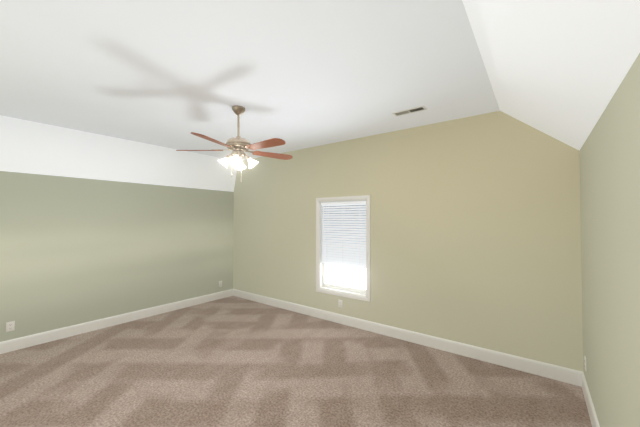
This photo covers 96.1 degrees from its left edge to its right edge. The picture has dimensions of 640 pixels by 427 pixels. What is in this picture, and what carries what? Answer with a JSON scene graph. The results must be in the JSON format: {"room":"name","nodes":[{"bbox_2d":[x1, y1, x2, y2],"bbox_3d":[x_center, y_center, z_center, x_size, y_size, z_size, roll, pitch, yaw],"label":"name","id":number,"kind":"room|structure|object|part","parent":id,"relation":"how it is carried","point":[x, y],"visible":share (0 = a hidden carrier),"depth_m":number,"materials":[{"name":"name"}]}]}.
{"room":"empty bedroom","nodes":[
{"label":"empty bedroom","id":0,"kind":"room"},
{"bbox_2d":[0,171,233,341],"bbox_3d":[-3.267,0.595,4.261,0.140,2.176,4.600,-1,-1,37],"label":"wall","id":1,"kind":"structure","parent":0,"point":[74,251],"depth_m":4.22,"materials":[{"name":"green paint"}]},
{"bbox_2d":[6,321,14,331],"bbox_3d":[-3.750,1.368,3.482,0.009,0.116,0.072,-1,-1,37],"label":"electrical outlet","id":2,"kind":"object","parent":1,"relation":"attached to","point":[10,326],"visible":1,"depth_m":3.48,"materials":[{"name":"white plastic"}]},
{"bbox_2d":[0,289,232,353],"bbox_3d":[-3.210,1.612,4.187,0.016,0.140,4.584,-1,-1,37],"label":"baseboard","id":3,"kind":"structure","parent":1,"relation":"attached to","point":[6,346],"depth_m":4.19,"materials":[{"name":"white wood"}]},
{"bbox_2d":[0,296,591,426],"bbox_3d":[-1.039,1.700,2.554,5.726,0.100,4.880,-1,-1,37],"label":"floor","id":4,"kind":"structure","parent":0,"point":[232,361],"depth_m":2.85,"materials":[{"name":"brown carpet"}]},
{"bbox_2d":[0,0,639,191],"bbox_3d":[-1.039,-0.890,2.605,5.726,0.729,4.880,-1,-1,37],"label":"ceiling","id":5,"kind":"structure","parent":0,"point":[134,91],"depth_m":2.25,"materials":[{"name":"white paint"}]},
{"bbox_2d":[176,105,292,181],"bbox_3d":[-0.838,-0.738,3.081,1.228,0.814,1.277,-1,-1,37],"label":"fan","id":6,"kind":"object","parent":5,"relation":"hanging from","point":[238,145],"visible":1,"depth_m":3.05,"materials":[{"name":"brown wood"}]},
{"bbox_2d":[392,106,426,115],"bbox_3d":[0.993,-1.138,3.205,0.355,0.009,0.125,-1,-1,37],"label":"ceiling vent","id":7,"kind":"object","parent":5,"relation":"in","point":[411,110],"visible":1,"depth_m":3.20,"materials":[{"name":"white metal"}]},
{"bbox_2d":[233,111,582,371],"bbox_3d":[0.390,0.285,4.473,5.726,2.805,0.140,-1,-1,37],"label":"wall","id":8,"kind":"structure","parent":0,"point":[475,222],"depth_m":3.51,"materials":[{"name":"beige paint"}]},
{"bbox_2d":[338,300,341,307],"bbox_3d":[0.312,1.387,4.417,0.072,0.116,0.009,-1,-1,37],"label":"electrical outlet","id":9,"kind":"object","parent":8,"relation":"attached to","point":[340,303],"visible":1,"depth_m":4.41,"materials":[{"name":"white plastic"}]},
{"bbox_2d":[316,195,370,301],"bbox_3d":[0.371,0.505,4.468,0.978,1.525,0.154,-1,-1,37],"label":"window","id":10,"kind":"structure","parent":8,"relation":"in","point":[347,276],"depth_m":4.45,"materials":[{"name":"white glass"}]},
{"bbox_2d":[319,199,366,296],"bbox_3d":[0.377,0.505,4.476,0.876,1.423,0.140,-1,-1,37],"label":"window frame","id":11,"kind":"structure","parent":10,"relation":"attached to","point":[320,256],"depth_m":4.67,"materials":[{"name":"white wood"}]},
{"bbox_2d":[321,201,365,268],"bbox_3d":[0.356,0.316,4.452,0.826,0.999,0.067,-1,-1,37],"label":"window blinds","id":12,"kind":"object","parent":10,"relation":"attached to","point":[337,257],"visible":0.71,"depth_m":4.44,"materials":[{"name":"white plastic"}]},
{"bbox_3d":[0.397,0.506,4.503,0.838,1.385,0.068,-1,-1,37],"label":"window sash","id":13,"kind":"part","parent":10,"relation":"part of","materials":[{"name":"glass"}]},
{"bbox_2d":[233,289,582,386],"bbox_3d":[0.343,1.616,4.385,5.446,0.140,0.016,-1,-1,37],"label":"baseboard","id":14,"kind":"structure","parent":8,"relation":"attached to","point":[556,372],"depth_m":3.53,"materials":[{"name":"white wood"}]},
{"bbox_2d":[579,53,639,426],"bbox_3d":[1.189,0.485,0.893,0.140,2.265,4.600,-1,-1,37],"label":"wall","id":15,"kind":"structure","parent":0,"point":[609,151],"depth_m":1.59,"materials":[{"name":"green paint"}]},
{"bbox_2d":[581,372,599,426],"bbox_3d":[1.122,1.548,0.913,0.016,0.140,4.584,-1,-1,37],"label":"baseboard","id":16,"kind":"structure","parent":15,"relation":"attached to","point":[591,409],"depth_m":2.35,"materials":[{"name":"white"}]}
]}

